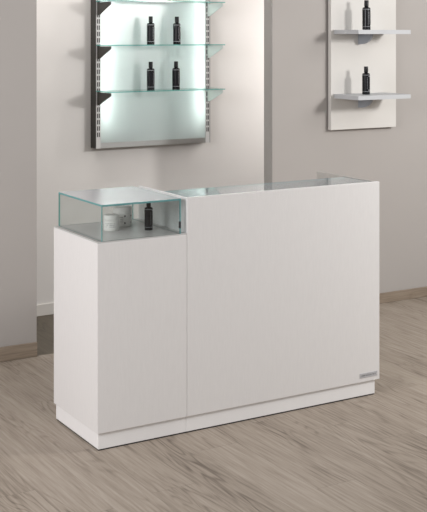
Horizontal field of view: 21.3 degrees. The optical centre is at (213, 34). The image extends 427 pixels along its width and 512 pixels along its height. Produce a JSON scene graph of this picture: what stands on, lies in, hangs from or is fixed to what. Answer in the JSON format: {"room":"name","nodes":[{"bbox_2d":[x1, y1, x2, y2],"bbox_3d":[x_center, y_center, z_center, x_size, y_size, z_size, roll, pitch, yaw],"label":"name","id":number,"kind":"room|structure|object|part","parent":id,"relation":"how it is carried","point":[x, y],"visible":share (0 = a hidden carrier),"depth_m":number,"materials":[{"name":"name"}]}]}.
{"room":"salon","nodes":[
{"label":"salon","id":0,"kind":"room"},
{"bbox_2d":[0,0,36,346],"bbox_3d":[-3.289,0.402,4.958,5.322,2.750,0.091,0,0,-31],"label":"wall","id":1,"kind":"structure","parent":0,"point":[18,18],"depth_m":6.22,"materials":[{"name":"grey paint"}]},
{"bbox_2d":[0,342,36,361],"bbox_3d":[-3.263,1.737,4.912,5.322,0.079,0.014,0,0,-31],"label":"baseboard","id":2,"kind":"structure","parent":1,"relation":"attached to","point":[27,350],"depth_m":6.21,"materials":[{"name":"brown wood"}]},
{"bbox_2d":[37,0,263,304],"bbox_3d":[-0.760,0.402,7.434,4.600,2.750,0.100,0,0,-31],"label":"wall","id":3,"kind":"structure","parent":0,"point":[233,155],"depth_m":7.42,"materials":[{"name":"beige paint"}]},
{"bbox_2d":[37,303,53,315],"bbox_3d":[-0.732,1.741,7.386,4.600,0.072,0.012,0,0,-31],"label":"baseboard","id":4,"kind":"structure","parent":3,"relation":"attached to","point":[48,308],"depth_m":7.18,"materials":[{"name":"white wood"}]},
{"bbox_2d":[91,0,224,148],"bbox_3d":[-0.358,0.076,7.455,0.854,1.318,0.275,0,0,-31],"label":"shelving unit","id":5,"kind":"object","parent":3,"relation":"attached to","point":[124,113],"visible":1,"depth_m":7.48,"materials":[{"name":"metal"}]},
{"bbox_3d":[-0.775,0.076,7.324,0.004,1.318,0.075,0,0,-31],"label":"panel","id":6,"kind":"part","parent":5,"relation":"part of","materials":[{"name":"metal"}]},
{"bbox_2d":[147,16,154,44],"bbox_3d":[-0.408,-0.026,7.386,0.051,0.183,0.051,0,0,39],"label":"bottle","id":7,"kind":"object","parent":5,"relation":"on","point":[150,26],"visible":1,"depth_m":7.36,"materials":[{"name":"black plastic"}]},
{"bbox_2d":[147,25,154,41],"bbox_3d":[-0.408,-0.008,7.386,0.051,0.110,0.051,0,0,39],"label":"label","id":8,"kind":"object","parent":7,"relation":"attached to","point":[150,28],"depth_m":7.36,"materials":[{"name":"black paper"}]},
{"bbox_2d":[147,62,154,89],"bbox_3d":[-0.408,0.269,7.386,0.051,0.183,0.051,0,0,31],"label":"bottle","id":9,"kind":"object","parent":5,"relation":"on","point":[150,71],"visible":1,"depth_m":7.36,"materials":[{"name":"black plastic"}]},
{"bbox_2d":[147,70,154,86],"bbox_3d":[-0.408,0.287,7.386,0.051,0.110,0.051,0,0,31],"label":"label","id":10,"kind":"object","parent":9,"relation":"attached to","point":[150,73],"depth_m":7.36,"materials":[{"name":"black paper"}]},
{"bbox_3d":[-0.408,0.717,7.538,0.782,0.034,0.069,0,0,-31],"label":"rail","id":11,"kind":"part","parent":5,"relation":"part of","materials":[{"name":"metal"}]},
{"bbox_3d":[-0.338,0.364,7.420,0.852,0.006,0.196,0,0,-31],"label":"shelf","id":12,"kind":"part","parent":5,"relation":"part of","materials":[{"name":"clear glass"}]},
{"bbox_3d":[-0.338,0.069,7.420,0.852,0.006,0.196,0,0,-31],"label":"shelf","id":13,"kind":"part","parent":5,"relation":"part of","materials":[{"name":"clear glass"}]},
{"bbox_3d":[-0.338,-0.213,7.420,0.852,0.006,0.196,0,0,-31],"label":"shelf","id":14,"kind":"part","parent":5,"relation":"part of","materials":[{"name":"clear glass"}]},
{"bbox_2d":[172,61,179,88],"bbox_3d":[-0.247,0.269,7.482,0.051,0.183,0.051,0,0,33],"label":"bottle","id":15,"kind":"object","parent":5,"relation":"on","point":[175,71],"visible":1,"depth_m":7.46,"materials":[{"name":"black plastic"}]},
{"bbox_2d":[172,70,179,85],"bbox_3d":[-0.247,0.287,7.482,0.051,0.110,0.051,0,0,34],"label":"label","id":16,"kind":"object","parent":15,"relation":"attached to","point":[175,73],"depth_m":7.46,"materials":[{"name":"black paper"}]},
{"bbox_2d":[173,17,180,43],"bbox_3d":[-0.241,-0.026,7.485,0.051,0.183,0.051,0,0,-36],"label":"bottle","id":17,"kind":"object","parent":5,"relation":"on","point":[176,26],"visible":1,"depth_m":7.46,"materials":[{"name":"black plastic"}]},
{"bbox_2d":[173,25,180,41],"bbox_3d":[-0.241,-0.008,7.485,0.051,0.110,0.051,0,0,-36],"label":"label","id":18,"kind":"object","parent":17,"relation":"attached to","point":[176,28],"depth_m":7.46,"materials":[{"name":"black paper"}]},
{"bbox_2d":[0,296,426,511],"bbox_3d":[1.179,1.807,3.482,11.500,0.060,8.976,0,0,-31],"label":"floor","id":19,"kind":"structure","parent":0,"point":[368,453],"depth_m":4.79,"materials":[{"name":"brown wood"}]},
{"bbox_2d":[54,186,186,450],"bbox_3d":[-0.427,1.252,5.146,0.436,1.048,0.478,0,0,-31],"label":"display cabinet","id":20,"kind":"object","parent":19,"relation":"on","point":[120,296],"visible":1,"depth_m":4.97,"materials":[{"name":"white paint"}]},
{"bbox_3d":[-0.595,0.811,5.050,0.006,0.148,0.464,0,0,-31],"label":"glass pane","id":21,"kind":"part","parent":20,"relation":"part of","materials":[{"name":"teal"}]},
{"bbox_2d":[103,214,118,230],"bbox_3d":[-0.462,0.850,5.135,0.072,0.069,0.072,0,0,-31],"label":"jar","id":22,"kind":"object","parent":20,"relation":"on","point":[110,221],"visible":1,"depth_m":5.11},
{"bbox_3d":[-0.462,0.827,5.135,0.072,0.022,0.072,0,0,-31],"label":"lid","id":23,"kind":"part","parent":22,"relation":"part of","materials":[{"name":"white plastic"}]},
{"bbox_2d":[103,221,118,229],"bbox_3d":[-0.462,0.860,5.135,0.072,0.034,0.072,0,0,-31],"label":"print","id":24,"kind":"object","parent":22,"relation":"attached to","point":[107,225],"depth_m":5.10},
{"bbox_3d":[-0.430,0.732,5.145,0.386,0.008,0.470,0,0,-31],"label":"glass lid","id":25,"kind":"part","parent":20,"relation":"part of","materials":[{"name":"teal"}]},
{"bbox_3d":[-0.427,0.888,5.146,0.434,0.006,0.476,0,0,-31],"label":"panel","id":26,"kind":"part","parent":20,"relation":"part of","materials":[{"name":"white wood"}]},
{"bbox_2d":[113,205,131,226],"bbox_3d":[-0.422,0.841,5.256,0.088,0.088,0.088,0,0,-31],"label":"jar","id":27,"kind":"object","parent":20,"relation":"on","point":[124,211],"visible":0.76,"depth_m":5.22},
{"bbox_3d":[-0.422,0.811,5.256,0.088,0.028,0.088,0,0,-31],"label":"lid","id":28,"kind":"part","parent":27,"relation":"part of","materials":[{"name":"white plastic"}]},
{"bbox_2d":[119,214,131,224],"bbox_3d":[-0.422,0.853,5.256,0.087,0.043,0.087,0,0,-31],"label":"print","id":29,"kind":"object","parent":27,"relation":"attached to","point":[124,219],"depth_m":5.22},
{"bbox_3d":[-0.312,0.811,4.945,0.386,0.148,0.006,0,0,-31],"label":"glass pane","id":30,"kind":"part","parent":20,"relation":"part of","materials":[{"name":"teal"}]},
{"bbox_2d":[144,203,152,230],"bbox_3d":[-0.294,0.817,5.140,0.038,0.135,0.038,0,0,-42],"label":"bottle","id":31,"kind":"object","parent":20,"relation":"on","point":[148,211],"visible":0.94,"depth_m":5.12,"materials":[{"name":"black plastic"}]},
{"bbox_2d":[144,209,152,227],"bbox_3d":[-0.294,0.830,5.140,0.038,0.081,0.038,0,0,-42],"label":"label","id":32,"kind":"object","parent":31,"relation":"attached to","point":[148,213],"depth_m":5.12,"materials":[{"name":"black paper"}]},
{"bbox_3d":[-0.268,0.811,5.244,0.006,0.148,0.464,0,0,-31],"label":"glass pane","id":33,"kind":"part","parent":20,"relation":"part of","materials":[{"name":"teal"}]},
{"bbox_2d":[139,171,378,432],"bbox_3d":[0.221,1.252,5.550,1.090,1.050,0.515,0,0,-31],"label":"reception desk","id":34,"kind":"object","parent":19,"relation":"on","point":[283,277],"visible":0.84,"depth_m":5.30,"materials":[{"name":"white paint"}]},
{"bbox_3d":[-0.239,1.214,5.270,0.012,0.973,0.458,0,0,-31],"label":"panel","id":35,"kind":"part","parent":34,"relation":"part of","materials":[{"name":"white paint"}]},
{"bbox_3d":[0.278,0.735,5.455,1.065,0.009,0.248,0,0,-31],"label":"glass","id":36,"kind":"part","parent":34,"relation":"part of","materials":[{"name":"teal"}]},
{"bbox_3d":[0.679,1.214,5.835,0.012,0.973,0.492,0,0,-31],"label":"panel","id":37,"kind":"part","parent":34,"relation":"part of","materials":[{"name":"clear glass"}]},
{"bbox_3d":[0.761,1.669,5.573,0.108,0.022,0.002,0,0,-31],"label":"name plate","id":38,"kind":"part","parent":34,"relation":"part of","materials":[{"name":"silver metal"}]},
{"bbox_2d":[273,0,426,292],"bbox_3d":[2.328,0.402,8.292,4.613,2.750,0.091,0,0,-31],"label":"wall","id":39,"kind":"structure","parent":0,"point":[303,143],"depth_m":7.48,"materials":[{"name":"beige paint"}]},
{"bbox_2d":[264,0,272,182],"bbox_3d":[0.343,0.402,7.114,0.004,2.750,0.091,0,0,-31],"label":"trim","id":40,"kind":"structure","parent":39,"relation":"attached to","point":[268,4],"depth_m":7.11,"materials":[{"name":"grey paint"}]},
{"bbox_2d":[328,0,410,129],"bbox_3d":[1.038,0.024,7.293,0.534,1.175,0.310,0,0,-31],"label":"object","id":41,"kind":"object","parent":39,"relation":"attached to","point":[351,48],"visible":1,"depth_m":7.35,"materials":[{"name":"wood"}]},
{"bbox_2d":[362,66,369,94],"bbox_3d":[0.971,0.293,7.224,0.049,0.178,0.049,0,0,-19],"label":"bottle","id":42,"kind":"object","parent":41,"relation":"on","point":[365,76],"visible":1,"depth_m":7.20,"materials":[{"name":"black plastic"}]},
{"bbox_2d":[362,75,369,91],"bbox_3d":[0.971,0.310,7.224,0.049,0.106,0.049,0,0,-19],"label":"print","id":43,"kind":"object","parent":42,"relation":"attached to","point":[365,78],"depth_m":7.20,"materials":[{"name":"black paper"}]},
{"bbox_2d":[362,0,370,29],"bbox_3d":[0.973,-0.123,7.226,0.052,0.189,0.052,0,0,-42],"label":"bottle","id":44,"kind":"object","parent":41,"relation":"on","point":[366,11],"visible":1,"depth_m":7.21,"materials":[{"name":"black plastic"}]},
{"bbox_2d":[362,9,370,26],"bbox_3d":[0.973,-0.105,7.226,0.052,0.113,0.052,0,0,-42],"label":"print","id":45,"kind":"object","parent":44,"relation":"attached to","point":[366,13],"depth_m":7.20,"materials":[{"name":"black paper"}]},
{"bbox_2d":[334,92,410,99],"bbox_3d":[1.010,0.395,7.252,0.423,0.026,0.268,0,0,-31],"label":"shelf","id":46,"kind":"object","parent":41,"relation":"attached to","point":[337,95],"depth_m":7.19,"materials":[{"name":"white wood"}]},
{"bbox_2d":[334,30,410,33],"bbox_3d":[1.010,-0.016,7.252,0.423,0.026,0.268,0,0,-31],"label":"shelf","id":47,"kind":"object","parent":41,"relation":"attached to","point":[335,31],"depth_m":7.14,"materials":[{"name":"white wood"}]},
{"bbox_2d":[379,286,426,303],"bbox_3d":[2.353,1.744,8.246,4.617,0.066,0.014,0,0,-31],"label":"baseboard","id":48,"kind":"structure","parent":39,"relation":"attached to","point":[418,292],"depth_m":7.59,"materials":[{"name":"brown wood"}]}
]}

